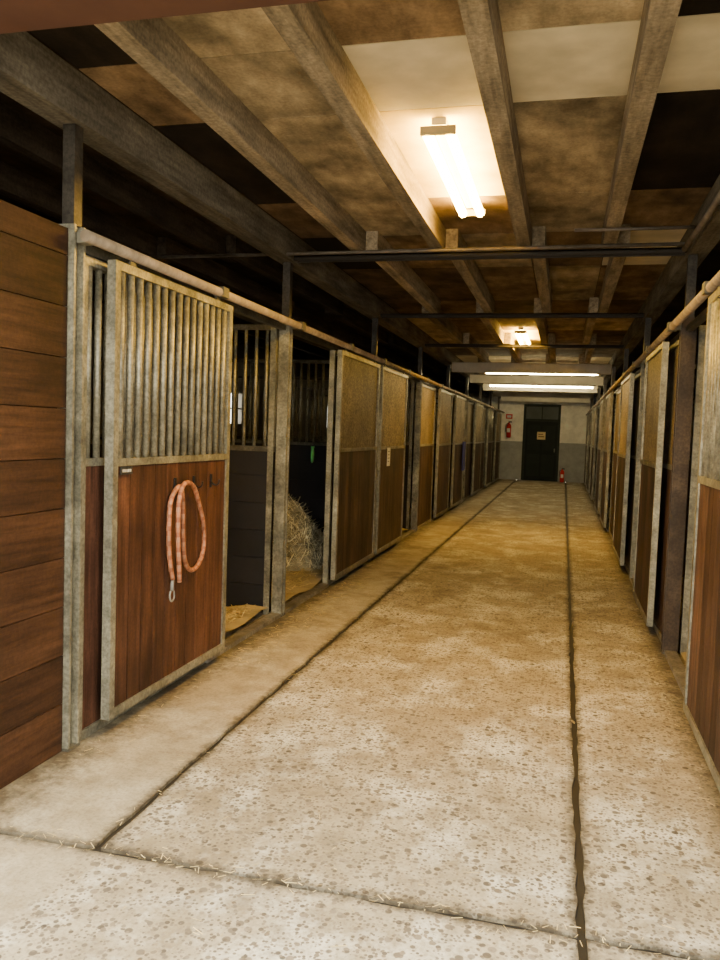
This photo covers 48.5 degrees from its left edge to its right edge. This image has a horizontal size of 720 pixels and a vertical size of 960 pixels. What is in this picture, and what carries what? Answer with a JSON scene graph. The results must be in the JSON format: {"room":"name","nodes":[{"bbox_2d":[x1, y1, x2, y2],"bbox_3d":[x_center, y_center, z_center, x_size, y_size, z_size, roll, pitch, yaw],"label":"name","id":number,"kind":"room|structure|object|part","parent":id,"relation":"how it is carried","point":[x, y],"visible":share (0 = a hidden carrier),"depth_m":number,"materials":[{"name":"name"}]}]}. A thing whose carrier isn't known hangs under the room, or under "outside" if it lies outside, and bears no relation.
{"room":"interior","nodes":[
{"label":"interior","id":0,"kind":"room"},
{"bbox_2d":[0,200,67,788],"bbox_3d":[-1.448,0.087,3.171,0.065,2.338,0.825,3,4,14],"label":"wall","id":1,"kind":"structure","parent":0,"point":[33,247],"depth_m":3.33,"materials":[{"name":"brown wood"}]},
{"bbox_2d":[86,246,285,329],"bbox_3d":[-0.929,-1.116,4.916,0.040,0.040,2.710,3,4,14],"label":"header","id":2,"kind":"object","parent":1,"relation":"attached to","point":[91,251],"depth_m":4.68,"materials":[{"name":"grey metal"}]},
{"bbox_2d":[90,300,328,438],"bbox_3d":[-1.877,-1.109,16.178,0.150,3.100,25.900,3,4,14],"label":"wall","id":3,"kind":"structure","parent":0,"point":[240,347],"depth_m":15.36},
{"bbox_2d":[92,246,459,395],"bbox_3d":[0.425,-2.201,15.529,0.120,0.120,25.910,3,4,14],"label":"rail","id":4,"kind":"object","parent":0,"point":[234,314],"depth_m":9.00,"materials":[{"name":"grey metal"}]},
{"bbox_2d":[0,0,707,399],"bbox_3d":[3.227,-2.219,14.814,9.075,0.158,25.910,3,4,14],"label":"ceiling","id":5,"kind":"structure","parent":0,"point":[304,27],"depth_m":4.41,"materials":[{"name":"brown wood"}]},
{"bbox_2d":[0,31,500,397],"bbox_3d":[1.713,-2.273,15.197,0.140,0.204,25.910,3,4,14],"label":"ceiling beam","id":6,"kind":"structure","parent":5,"relation":"attached to","point":[32,75],"depth_m":4.16,"materials":[{"name":"brown wood"}]},
{"bbox_2d":[149,191,719,258],"bbox_3d":[-0.230,-1.564,4.220,4.140,0.088,3.413,3,4,14],"label":"ceiling pipe","id":7,"kind":"object","parent":5,"relation":"attached to","point":[714,205],"depth_m":5.55,"materials":[{"name":"black metal"}]},
{"bbox_2d":[420,117,484,217],"bbox_3d":[0.549,-1.712,4.493,0.170,0.094,1.460,3,4,14],"label":"fluorescent light","id":8,"kind":"object","parent":5,"relation":"attached to","point":[446,135],"visible":1,"depth_m":4.25,"materials":[{"name":"white plastic"}]},
{"bbox_2d":[294,247,686,262],"bbox_3d":[0.880,-1.653,5.889,2.845,0.038,0.100,3,4,14],"label":"cross beam","id":9,"kind":"structure","parent":5,"relation":"attached to","point":[662,251],"depth_m":5.84,"materials":[{"name":"black metal"}]},
{"bbox_2d":[380,313,644,317],"bbox_3d":[1.620,-1.805,8.792,2.845,0.038,0.100,3,4,14],"label":"cross beam","id":10,"kind":"structure","parent":5,"relation":"attached to","point":[412,315],"depth_m":8.74,"materials":[{"name":"black metal"}]},
{"bbox_2d":[514,327,530,343],"bbox_3d":[2.382,-2.090,11.683,0.170,0.094,1.400,3,4,14],"label":"fluorescent light","id":11,"kind":"object","parent":5,"relation":"attached to","point":[523,333],"visible":0.88,"depth_m":11.31,"materials":[{"name":"white plastic"}]},
{"bbox_2d":[425,344,623,348],"bbox_3d":[2.360,-1.958,11.695,2.845,0.038,0.100,3,4,14],"label":"cross beam","id":12,"kind":"structure","parent":5,"relation":"attached to","point":[426,345],"depth_m":11.66,"materials":[{"name":"black metal"}]},
{"bbox_2d":[451,362,611,374],"bbox_3d":[3.098,-2.040,14.603,2.845,0.178,0.100,3,4,14],"label":"cross beam","id":13,"kind":"structure","parent":5,"relation":"attached to","point":[478,367],"depth_m":14.55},
{"bbox_2d":[470,374,602,384],"bbox_3d":[3.838,-2.192,17.506,2.845,0.178,0.100,3,4,14],"label":"cross beam","id":14,"kind":"structure","parent":5,"relation":"attached to","point":[509,379],"depth_m":17.45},
{"bbox_2d":[483,383,597,392],"bbox_3d":[4.578,-2.345,20.410,2.845,0.178,0.100,3,4,14],"label":"cross beam","id":15,"kind":"structure","parent":5,"relation":"attached to","point":[486,387],"depth_m":20.36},
{"bbox_2d":[489,383,593,388],"bbox_3d":[4.497,-2.352,19.913,2.550,0.108,0.080,3,4,14],"label":"fluorescent light","id":16,"kind":"object","parent":5,"relation":"attached to","point":[490,384],"visible":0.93,"depth_m":19.88,"materials":[{"name":"white plastic"}]},
{"bbox_2d":[485,373,598,375],"bbox_3d":[3.582,-2.133,15.818,2.200,0.108,0.080,3,4,14],"label":"fluorescent light","id":17,"kind":"object","parent":5,"relation":"attached to","point":[485,373],"visible":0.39,"depth_m":15.81,"materials":[{"name":"white plastic"}]},
{"bbox_2d":[493,391,592,398],"bbox_3d":[5.318,-2.497,23.313,2.845,0.178,0.100,3,4,14],"label":"cross beam","id":18,"kind":"structure","parent":5,"relation":"attached to","point":[495,393],"depth_m":23.27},
{"bbox_2d":[501,397,589,402],"bbox_3d":[6.059,-2.650,26.216,2.845,0.178,0.100,3,4,14],"label":"cross beam","id":19,"kind":"structure","parent":5,"relation":"attached to","point":[528,399],"depth_m":26.16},
{"bbox_2d":[592,175,719,400],"bbox_3d":[4.619,-2.127,14.464,0.130,0.204,25.910,3,4,14],"label":"ceiling beam","id":20,"kind":"structure","parent":5,"relation":"attached to","point":[672,278],"depth_m":6.61,"materials":[{"name":"brown wood"}]},
{"bbox_2d":[0,479,719,959],"bbox_3d":[1.716,0.944,11.082,16.000,0.120,34.200,3,4,14],"label":"floor","id":21,"kind":"structure","parent":0,"point":[521,845],"depth_m":3.35,"materials":[{"name":"concrete"}]},
{"bbox_2d":[56,124,85,751],"bbox_3d":[-1.309,-0.161,3.601,0.092,2.790,0.092,3,4,14],"label":"post","id":22,"kind":"object","parent":21,"relation":"on","point":[72,180],"depth_m":3.59,"materials":[{"name":"grey metal"}]},
{"bbox_2d":[79,255,208,741],"bbox_3d":[-1.136,0.070,4.332,0.050,2.250,1.382,3,4,14],"label":"stall","id":23,"kind":"object","parent":21,"relation":"on","point":[90,721],"visible":0.24,"depth_m":3.80,"materials":[{"name":"grey metal"}]},
{"bbox_3d":[-1.136,0.070,4.332,0.050,2.250,1.382,3,4,14],"label":"panel","id":24,"kind":"part","parent":23,"relation":"part of","materials":[{"name":"wood"}]},
{"bbox_2d":[90,324,278,614],"bbox_3d":[-2.389,-0.155,6.801,3.515,2.310,0.052,3,4,14],"label":"stall partition","id":25,"kind":"object","parent":21,"relation":"on","point":[251,468],"visible":0.26,"depth_m":6.41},
{"bbox_2d":[77,229,504,720],"bbox_3d":[1.840,-0.600,15.629,0.087,2.262,24.980,3,4,14],"label":"sliding door","id":26,"kind":"structure","parent":25,"relation":"attached to","point":[149,640],"depth_m":4.24,"materials":[{"name":"wood"}]},
{"bbox_2d":[193,476,202,487],"bbox_3d":[-0.927,0.017,4.588,0.061,0.080,0.020,3,4,14],"label":"wall hook","id":27,"kind":"object","parent":26,"relation":"attached to","point":[194,477],"visible":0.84,"depth_m":4.58,"materials":[{"name":"metal"}]},
{"bbox_2d":[210,474,219,486],"bbox_3d":[-0.870,0.005,4.810,0.061,0.080,0.020,3,4,14],"label":"wall hook","id":28,"kind":"object","parent":26,"relation":"attached to","point":[211,475],"visible":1,"depth_m":4.81,"materials":[{"name":"metal"}]},
{"bbox_3d":[1.878,-1.699,15.562,0.087,0.059,24.980,3,4,14],"label":"sliding door rail","id":29,"kind":"part","parent":26,"relation":"part of","materials":[{"name":"grey metal"}]},
{"bbox_2d":[330,349,380,579],"bbox_3d":[-0.025,-0.186,8.315,0.045,2.202,1.600,3,4,14],"label":"sliding door","id":30,"kind":"structure","parent":26,"relation":"hanging from","point":[358,378],"depth_m":8.15,"materials":[{"name":"wood"}]},
{"bbox_2d":[374,365,407,553],"bbox_3d":[0.394,-0.273,9.960,0.045,2.202,1.500,3,4,14],"label":"sliding door","id":31,"kind":"structure","parent":26,"relation":"hanging from","point":[393,384],"depth_m":9.85,"materials":[{"name":"brown wood"}]},
{"bbox_2d":[387,448,389,465],"bbox_3d":[0.346,-0.280,9.662,0.004,0.220,0.160,3,4,14],"label":"paper notice","id":32,"kind":"object","parent":31,"relation":"attached to","point":[388,449],"visible":1,"depth_m":9.64,"materials":[{"name":"beige paper"}]},
{"bbox_2d":[433,388,452,517],"bbox_3d":[1.489,-0.498,14.252,0.045,2.202,1.470,3,4,14],"label":"sliding door","id":33,"kind":"structure","parent":26,"relation":"hanging from","point":[445,399],"depth_m":14.11,"materials":[{"name":"brown wood"}]},
{"bbox_2d":[450,395,465,506],"bbox_3d":[1.998,-0.603,16.250,0.045,2.202,1.500,3,4,14],"label":"sliding door","id":34,"kind":"structure","parent":26,"relation":"hanging from","point":[459,402],"depth_m":16.07,"materials":[{"name":"metal"}]},
{"bbox_2d":[462,442,465,470],"bbox_3d":[2.179,-0.504,16.804,0.040,0.600,0.550,3,4,14],"label":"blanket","id":35,"kind":"object","parent":34,"relation":"attached to","point":[464,443],"visible":1,"depth_m":16.65,"materials":[{"name":"fabric"}]},
{"bbox_2d":[471,403,482,493],"bbox_3d":[2.911,-0.791,19.831,0.045,2.202,1.500,3,4,14],"label":"sliding door","id":36,"kind":"structure","parent":26,"relation":"hanging from","point":[477,442],"depth_m":19.68,"materials":[{"name":"wood"}]},
{"bbox_2d":[484,408,493,485],"bbox_3d":[3.709,-0.955,22.962,0.045,2.202,1.470,3,4,14],"label":"sliding door","id":37,"kind":"structure","parent":26,"relation":"hanging from","point":[489,438],"depth_m":22.76,"materials":[{"name":"grey metal"}]},
{"bbox_2d":[493,411,500,480],"bbox_3d":[4.391,-1.095,25.638,0.045,2.202,1.500,3,4,14],"label":"sliding door","id":38,"kind":"structure","parent":26,"relation":"hanging from","point":[498,414],"depth_m":25.46,"materials":[{"name":"wood"}]},
{"bbox_2d":[100,357,329,534],"bbox_3d":[-1.648,-0.307,9.704,3.515,2.310,0.052,3,4,14],"label":"stall partition","id":39,"kind":"object","parent":21,"relation":"on","point":[307,480],"visible":0.16,"depth_m":9.44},
{"bbox_2d":[205,612,280,662],"bbox_3d":[-0.837,1.108,5.723,0.080,0.030,1.352,3,4,14],"label":"threshold","id":40,"kind":"object","parent":21,"relation":"on","point":[235,639],"depth_m":5.76,"materials":[{"name":"grey concrete"}]},
{"bbox_2d":[225,603,268,632],"bbox_3d":[-2.764,1.006,5.495,3.500,0.133,2.750,3,4,14],"label":"bedding","id":41,"kind":"object","parent":21,"relation":"on","point":[236,616],"visible":0.05,"depth_m":6.13,"materials":[{"name":"yellow plant"}]},
{"bbox_2d":[271,262,292,616],"bbox_3d":[-0.610,-0.305,6.340,0.092,2.790,0.092,3,4,14],"label":"post","id":42,"kind":"object","parent":21,"relation":"on","point":[285,336],"depth_m":6.32,"materials":[{"name":"grey metal"}]},
{"bbox_2d":[293,329,373,361],"bbox_3d":[-0.209,-1.264,7.737,0.040,0.040,2.880,3,4,14],"label":"header","id":43,"kind":"object","parent":42,"relation":"attached to","point":[297,333],"depth_m":7.09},
{"bbox_2d":[271,567,322,603],"bbox_3d":[-2.044,0.855,8.316,3.500,0.134,2.920,3,4,14],"label":"bedding","id":44,"kind":"object","parent":21,"relation":"on","point":[298,581],"visible":0.1,"depth_m":7.75,"materials":[{"name":"yellow plant"}]},
{"bbox_2d":[272,494,323,570],"bbox_3d":[-0.864,0.545,8.700,1.292,0.827,1.288,5,5,44],"label":"pile","id":45,"kind":"object","parent":44,"relation":"on","point":[305,545],"visible":0.32,"depth_m":8.45,"materials":[{"name":"plant"}]},
{"bbox_2d":[285,583,328,613],"bbox_3d":[-0.492,1.037,7.076,0.080,0.030,1.252,3,4,14],"label":"threshold","id":46,"kind":"object","parent":21,"relation":"on","point":[289,606],"depth_m":7.04,"materials":[{"name":"grey concrete"}]},
{"bbox_2d":[230,376,414,530],"bbox_3d":[-0.908,-0.460,12.607,3.515,2.310,0.052,3,4,14],"label":"stall partition","id":47,"kind":"object","parent":21,"relation":"on","point":[409,445],"visible":0.23,"depth_m":12.47,"materials":[{"name":"black metal"}]},
{"bbox_2d":[322,350,367,584],"bbox_3d":[-0.095,-0.144,8.414,0.050,2.250,1.652,3,4,14],"label":"door frame","id":48,"kind":"structure","parent":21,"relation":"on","point":[333,353],"depth_m":7.63,"materials":[{"name":"grey metal"}]},
{"bbox_2d":[311,446,314,462],"bbox_3d":[-0.450,-0.241,7.583,0.016,0.159,0.080,3,4,14],"label":"halter","id":49,"kind":"object","parent":48,"relation":"hanging from","point":[312,447],"visible":1,"depth_m":7.56},
{"bbox_3d":[-0.095,-0.144,8.414,0.050,2.250,1.652,3,4,14],"label":"panel","id":50,"kind":"part","parent":48,"relation":"part of","materials":[{"name":"wood"}]},
{"bbox_2d":[2,480,691,959],"bbox_3d":[3.949,1.086,10.140,15.388,0.105,32.872,4,4,30],"label":"filling","id":51,"kind":"object","parent":21,"relation":"in","point":[578,856],"visible":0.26,"depth_m":3.22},
{"bbox_2d":[266,387,437,510],"bbox_3d":[-0.168,-0.612,15.511,3.515,2.310,0.052,3,4,14],"label":"stall partition","id":52,"kind":"object","parent":21,"relation":"on","point":[298,388],"visible":0.12,"depth_m":15.60,"materials":[{"name":"black metal"}]},
{"bbox_2d":[3,528,718,959],"bbox_3d":[1.238,1.059,7.888,2.796,0.004,12.130,3,4,14],"label":"litter","id":53,"kind":"object","parent":21,"relation":"on","point":[433,528],"visible":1,"depth_m":2.93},
{"bbox_2d":[368,318,378,560],"bbox_3d":[0.130,-0.457,9.243,0.092,2.790,0.092,3,4,14],"label":"post","id":54,"kind":"object","parent":21,"relation":"on","point":[375,321],"depth_m":9.14,"materials":[{"name":"grey metal"}]},
{"bbox_2d":[312,395,437,440],"bbox_3d":[0.572,-0.764,18.414,3.515,2.310,0.052,3,4,14],"label":"stall partition","id":55,"kind":"object","parent":21,"relation":"on","point":[316,395],"visible":0.02,"depth_m":18.73,"materials":[{"name":"black metal"}]},
{"bbox_2d":[395,529,415,543],"bbox_3d":[0.631,0.806,11.481,0.080,0.030,1.452,3,4,14],"label":"threshold","id":56,"kind":"object","parent":21,"relation":"on","point":[411,531],"depth_m":11.64,"materials":[{"name":"grey concrete"}]},
{"bbox_2d":[411,347,422,530],"bbox_3d":[0.870,-0.610,12.146,0.092,2.790,0.092,3,4,14],"label":"post","id":57,"kind":"object","parent":21,"relation":"on","point":[419,385],"depth_m":12.12,"materials":[{"name":"grey metal"}]},
{"bbox_2d":[417,384,435,529],"bbox_3d":[1.052,-0.380,12.912,0.050,2.250,1.452,3,4,14],"label":"stall","id":58,"kind":"object","parent":21,"relation":"on","point":[428,393],"visible":0.86,"depth_m":12.98,"materials":[{"name":"brown wood"}]},
{"bbox_3d":[1.052,-0.380,12.912,0.050,2.250,1.452,3,4,14],"label":"panel","id":59,"kind":"part","parent":58,"relation":"part of","materials":[{"name":"wood"}]},
{"bbox_2d":[408,402,472,486],"bbox_3d":[1.312,-0.917,21.317,3.515,2.310,0.052,3,4,14],"label":"stall partition","id":60,"kind":"object","parent":21,"relation":"on","point":[414,402],"visible":0.02,"depth_m":21.10,"materials":[{"name":"grey metal"}]},
{"bbox_2d":[406,407,487,485],"bbox_3d":[2.052,-1.069,24.220,3.515,2.310,0.052,3,4,14],"label":"stall partition","id":61,"kind":"object","parent":21,"relation":"on","point":[437,407],"visible":0.02,"depth_m":23.79,"materials":[{"name":"grey metal"}]},
{"bbox_2d":[444,365,449,513],"bbox_3d":[1.610,-0.762,15.049,0.092,2.790,0.092,3,4,14],"label":"post","id":62,"kind":"object","parent":21,"relation":"on","point":[448,366],"depth_m":14.95,"materials":[{"name":"grey metal"}]},
{"bbox_2d":[446,396,454,511],"bbox_3d":[1.792,-0.532,15.815,0.050,2.250,1.452,3,4,14],"label":"stall","id":63,"kind":"object","parent":21,"relation":"on","point":[449,507],"visible":0.2,"depth_m":15.82,"materials":[{"name":"grey metal"}]},
{"bbox_3d":[1.792,-0.532,15.815,0.050,2.250,1.452,3,4,14],"label":"panel","id":64,"kind":"part","parent":63,"relation":"part of","materials":[{"name":"wood"}]},
{"bbox_2d":[413,410,495,480],"bbox_3d":[2.793,-1.221,27.124,3.515,2.310,0.052,3,4,14],"label":"stall partition","id":65,"kind":"object","parent":21,"relation":"on","point":[437,410],"visible":0.05,"depth_m":26.73,"materials":[{"name":"grey metal"}]},
{"bbox_2d":[462,377,468,499],"bbox_3d":[2.350,-0.914,17.953,0.092,2.790,0.092,3,4,14],"label":"post","id":66,"kind":"object","parent":21,"relation":"on","point":[467,378],"depth_m":17.90,"materials":[{"name":"grey metal"}]},
{"bbox_2d":[464,401,474,499],"bbox_3d":[2.532,-0.684,18.718,0.050,2.250,1.452,3,4,14],"label":"stall","id":67,"kind":"object","parent":21,"relation":"on","point":[471,406],"visible":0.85,"depth_m":18.86,"materials":[{"name":"brown wood"}]},
{"bbox_3d":[2.532,-0.684,18.718,0.050,2.250,1.452,3,4,14],"label":"panel","id":68,"kind":"part","parent":67,"relation":"part of","materials":[{"name":"wood"}]},
{"bbox_2d":[478,407,485,491],"bbox_3d":[3.272,-0.837,21.621,0.050,2.250,1.452,3,4,14],"label":"stall","id":69,"kind":"object","parent":21,"relation":"on","point":[484,409],"visible":0.38,"depth_m":22.00,"materials":[{"name":"grey metal"}]},
{"bbox_3d":[3.272,-0.837,21.621,0.050,2.250,1.452,3,4,14],"label":"panel","id":70,"kind":"part","parent":69,"relation":"part of","materials":[{"name":"wood"}]},
{"bbox_2d":[488,392,491,485],"bbox_3d":[3.831,-1.219,23.759,0.092,2.790,0.092,3,4,14],"label":"post","id":71,"kind":"object","parent":21,"relation":"on","point":[490,403],"depth_m":23.65,"materials":[{"name":"grey metal"}]},
{"bbox_2d":[489,411,494,484],"bbox_3d":[4.012,-0.989,24.525,0.050,2.250,1.452,3,4,14],"label":"stall","id":72,"kind":"object","parent":21,"relation":"on","point":[494,411],"visible":0.18,"depth_m":25.11,"materials":[{"name":"grey metal"}]},
{"bbox_3d":[4.012,-0.989,24.525,0.050,2.250,1.452,3,4,14],"label":"panel","id":73,"kind":"part","parent":72,"relation":"part of","materials":[{"name":"wood"}]},
{"bbox_2d":[497,414,501,479],"bbox_3d":[4.713,-1.133,27.273,0.050,2.250,1.132,3,4,14],"label":"panel","id":74,"kind":"object","parent":21,"relation":"on","point":[501,414],"visible":0.14,"depth_m":27.74,"materials":[{"name":"metal"}]},
{"bbox_2d":[559,468,564,481],"bbox_3d":[6.836,-0.158,27.070,0.147,0.476,0.154,0,4,-27],"label":"fire extinguisher","id":75,"kind":"object","parent":21,"relation":"on","point":[561,474],"visible":1,"depth_m":27.03,"materials":[{"name":"red metal"}]},
{"bbox_2d":[586,399,591,483],"bbox_3d":[7.433,-1.227,25.940,0.092,2.790,0.092,3,4,14],"label":"post","id":76,"kind":"object","parent":21,"relation":"on","point":[590,399],"depth_m":25.88,"materials":[{"name":"grey metal"}]},
{"bbox_2d":[593,388,600,497],"bbox_3d":[5.952,-0.923,20.134,0.092,2.790,0.092,3,4,14],"label":"post","id":77,"kind":"object","parent":21,"relation":"on","point":[599,389],"depth_m":20.09,"materials":[{"name":"grey metal"}]},
{"bbox_2d":[607,367,615,521],"bbox_3d":[4.472,-0.618,14.327,0.092,2.790,0.092,3,4,14],"label":"post","id":78,"kind":"object","parent":21,"relation":"on","point":[613,368],"depth_m":14.27,"materials":[{"name":"grey metal"}]},
{"bbox_2d":[609,389,620,540],"bbox_3d":[3.913,-0.235,12.190,0.050,2.250,1.452,3,4,14],"label":"stall","id":79,"kind":"object","parent":21,"relation":"on","point":[617,405],"visible":0.47,"depth_m":12.53,"materials":[{"name":"grey metal"}]},
{"bbox_2d":[624,372,640,573],"bbox_3d":[3.173,-0.083,9.286,0.050,2.250,1.452,3,4,14],"label":"stall","id":80,"kind":"object","parent":21,"relation":"on","point":[637,377],"visible":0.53,"depth_m":9.30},
{"bbox_2d":[629,318,651,580],"bbox_3d":[2.992,-0.313,8.521,0.092,2.790,0.092,3,4,14],"label":"post","id":81,"kind":"object","parent":21,"relation":"on","point":[647,330],"depth_m":8.49,"materials":[{"name":"grey metal"}]},
{"bbox_2d":[644,333,678,367],"bbox_3d":[2.652,-1.120,7.015,0.040,0.040,2.880,3,4,14],"label":"header","id":82,"kind":"object","parent":81,"relation":"attached to","point":[676,337],"depth_m":6.16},
{"bbox_2d":[609,402,693,506],"bbox_3d":[6.952,-0.443,16.804,3.470,2.310,0.052,3,4,14],"label":"stall partition","id":83,"kind":"object","parent":21,"relation":"on","point":[615,402],"visible":0.03,"depth_m":17.17,"materials":[{"name":"black metal"}]},
{"bbox_2d":[653,339,678,641],"bbox_3d":[2.434,0.069,6.389,0.050,2.250,1.440,3,4,14],"label":"stall","id":84,"kind":"object","parent":21,"relation":"on","point":[673,349],"visible":0.38,"depth_m":6.25,"materials":[{"name":"metal"}]},
{"bbox_2d":[664,650,685,695],"bbox_3d":[2.011,1.255,4.947,0.080,0.030,1.440,3,4,14],"label":"threshold","id":85,"kind":"object","parent":21,"relation":"on","point":[674,661],"depth_m":5.25,"materials":[{"name":"grey concrete"}]},
{"bbox_2d":[660,254,697,653],"bbox_3d":[2.251,-0.161,5.617,0.108,2.790,0.108,3,4,14],"label":"post","id":86,"kind":"object","parent":21,"relation":"on","point":[687,340],"depth_m":5.58,"materials":[{"name":"metal"}]},
{"bbox_2d":[686,307,707,331],"bbox_3d":[1.933,-0.972,4.194,0.040,0.040,2.710,3,4,14],"label":"header","id":87,"kind":"object","parent":86,"relation":"attached to","point":[701,318],"depth_m":5.11,"materials":[{"name":"brown wood"}]},
{"bbox_2d":[678,577,683,646],"bbox_3d":[4.314,1.178,6.712,3.450,0.136,2.920,3,4,14],"label":"bedding","id":88,"kind":"object","parent":21,"relation":"on","point":[682,577],"visible":0.02,"depth_m":6.65,"materials":[{"name":"black"}]},
{"bbox_2d":[680,652,686,660],"bbox_3d":[3.595,1.322,3.891,3.450,0.137,2.750,3,4,14],"label":"bedding","id":89,"kind":"object","parent":21,"relation":"on","point":[683,654],"visible":0.02,"depth_m":5.58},
{"bbox_2d":[682,365,695,577],"bbox_3d":[4.731,0.014,8.094,3.470,2.310,0.052,3,4,14],"label":"stall partition","id":90,"kind":"object","parent":21,"relation":"on","point":[695,365],"visible":0.02,"depth_m":8.42,"materials":[{"name":"grey metal"}]},
{"bbox_2d":[586,271,719,626],"bbox_3d":[4.466,-0.452,14.699,0.087,2.262,25.500,3,4,14],"label":"sliding door","id":91,"kind":"structure","parent":90,"relation":"attached to","point":[656,368],"depth_m":6.44,"materials":[{"name":"metal"}]},
{"bbox_2d":[584,414,589,484],"bbox_3d":[7.137,-0.972,25.187,0.045,2.202,1.470,3,4,14],"label":"sliding door","id":92,"kind":"structure","parent":91,"relation":"hanging from","point":[588,416],"depth_m":24.52,"materials":[{"name":"grey metal"}]},
{"bbox_2d":[587,410,593,492],"bbox_3d":[6.265,-0.792,21.766,0.045,2.202,1.500,3,4,14],"label":"sliding door","id":93,"kind":"structure","parent":91,"relation":"hanging from","point":[592,411],"depth_m":21.59,"materials":[{"name":"metal"}]},
{"bbox_2d":[589,406,597,499],"bbox_3d":[5.656,-0.667,19.380,0.045,2.202,1.470,3,4,14],"label":"sliding door","id":94,"kind":"structure","parent":91,"relation":"hanging from","point":[595,415],"depth_m":18.77,"materials":[{"name":"brown wood"}]},
{"bbox_2d":[594,399,605,513],"bbox_3d":[4.784,-0.488,15.960,0.045,2.202,1.500,3,4,14],"label":"sliding door","id":95,"kind":"structure","parent":91,"relation":"hanging from","point":[602,403],"depth_m":15.63,"materials":[{"name":"metal"}]},
{"bbox_2d":[599,392,612,527],"bbox_3d":[4.176,-0.362,13.574,0.045,2.202,1.470,3,4,14],"label":"sliding door","id":96,"kind":"structure","parent":91,"relation":"hanging from","point":[609,399],"depth_m":13.27,"materials":[{"name":"grey metal"}]},
{"bbox_2d":[612,372,634,565],"bbox_3d":[3.205,-0.163,9.766,0.045,2.202,1.500,3,4,14],"label":"sliding door","id":97,"kind":"structure","parent":91,"relation":"hanging from","point":[627,385],"depth_m":9.50,"materials":[{"name":"metal"}]},
{"bbox_3d":[4.504,-1.550,14.632,0.087,0.059,25.500,3,4,14],"label":"sliding door rail","id":98,"kind":"part","parent":91,"relation":"part of","materials":[{"name":"grey metal"}]},
{"bbox_2d":[683,285,719,791],"bbox_3d":[1.614,0.165,3.524,0.045,2.202,1.400,3,4,14],"label":"sliding door","id":99,"kind":"structure","parent":91,"relation":"hanging from","point":[701,706],"depth_m":3.88,"materials":[{"name":"brown wood"}]},
{"bbox_2d":[679,325,705,654],"bbox_3d":[3.991,0.167,5.191,3.470,2.310,0.052,3,4,14],"label":"stall partition","id":100,"kind":"object","parent":21,"relation":"on","point":[702,328],"visible":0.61,"depth_m":5.59,"materials":[{"name":"grey metal"}]},
{"bbox_2d":[690,396,694,452],"bbox_3d":[6.212,-0.290,13.901,3.470,2.310,0.052,3,4,14],"label":"stall partition","id":101,"kind":"object","parent":21,"relation":"on","point":[693,396],"visible":0.02,"depth_m":13.96,"materials":[{"name":"black metal"}]},
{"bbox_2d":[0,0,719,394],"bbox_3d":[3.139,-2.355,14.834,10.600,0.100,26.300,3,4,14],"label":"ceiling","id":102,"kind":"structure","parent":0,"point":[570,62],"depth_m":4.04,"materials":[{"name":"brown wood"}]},
{"bbox_2d":[379,364,419,381],"bbox_3d":[0.531,-1.416,10.640,0.040,0.040,2.880,3,4,14],"label":"header","id":103,"kind":"object","parent":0,"point":[409,377],"depth_m":11.23,"materials":[{"name":"grey metal"}]},
{"bbox_2d":[423,381,447,391],"bbox_3d":[1.271,-1.569,13.543,0.040,0.040,2.880,3,4,14],"label":"header","id":104,"kind":"object","parent":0,"point":[425,383],"depth_m":13.15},
{"bbox_2d":[479,385,481,403],"bbox_3d":[3.090,-1.067,20.856,0.092,2.790,0.092,3,4,14],"label":"post","id":105,"kind":"object","parent":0,"point":[480,389],"depth_m":20.76,"materials":[{"name":"black metal"}]},
{"bbox_2d":[406,392,693,482],"bbox_3d":[6.306,-1.521,27.555,10.400,3.100,0.200,3,4,14],"label":"wall","id":106,"kind":"structure","parent":0,"point":[573,423],"depth_m":27.35,"materials":[{"name":"grey paint"}]},
{"bbox_2d":[505,421,511,437],"bbox_3d":[5.136,-1.747,27.625,0.172,0.560,0.181,0,4,-27],"label":"fire extinguisher","id":107,"kind":"object","parent":106,"relation":"attached to","point":[508,429],"visible":1,"depth_m":27.58,"materials":[{"name":"red metal"}]},
{"bbox_2d":[506,414,512,418],"bbox_3d":[5.168,-2.201,27.698,0.220,0.160,0.016,3,4,14],"label":"sign","id":108,"kind":"object","parent":106,"relation":"attached to","point":[508,416],"visible":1,"depth_m":27.69,"materials":[{"name":"plastic"}]},
{"bbox_2d":[521,404,560,481],"bbox_3d":[6.232,-1.234,27.564,1.240,2.720,0.210,3,4,14],"label":"door","id":109,"kind":"structure","parent":106,"relation":"in","point":[541,422],"depth_m":27.51,"materials":[{"name":"black metal"}]},
{"bbox_2d":[602,379,606,400],"bbox_3d":[5.212,-0.770,17.231,0.092,2.790,0.092,3,4,14],"label":"post","id":110,"kind":"object","parent":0,"point":[605,380],"depth_m":17.12,"materials":[{"name":"black metal"}]},
{"bbox_2d":[623,349,628,372],"bbox_3d":[3.732,-0.466,11.424,0.092,2.790,0.092,3,4,14],"label":"post","id":111,"kind":"object","parent":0,"point":[626,351],"depth_m":11.32,"materials":[{"name":"black metal"}]},
{"bbox_3d":[-0.420,-0.360,2.356,16.000,3.400,0.150,3,4,14],"label":"wall","id":112,"kind":"structure","parent":0,"visible":0},
{"bbox_2d":[0,0,328,33],"bbox_3d":[-0.058,-1.491,2.205,3.015,0.220,0.190,3,4,14],"label":"ceiling beam","id":113,"kind":"structure","parent":112,"relation":"attached to","point":[15,15],"depth_m":2.41,"materials":[{"name":"brown wood"}]},
{"bbox_3d":[-0.984,0.029,4.365,0.061,0.080,0.020,3,4,14],"label":"wall hook","id":114,"kind":"object","parent":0,"visible":0},
{"bbox_2d":[166,480,205,601],"bbox_3d":[-0.957,0.327,4.491,0.059,0.662,0.465,3,4,14],"label":"lead rope","id":115,"kind":"object","parent":114,"relation":"hanging from","point":[180,506],"visible":1,"depth_m":4.34,"materials":[{"name":"fabric"}]}
]}

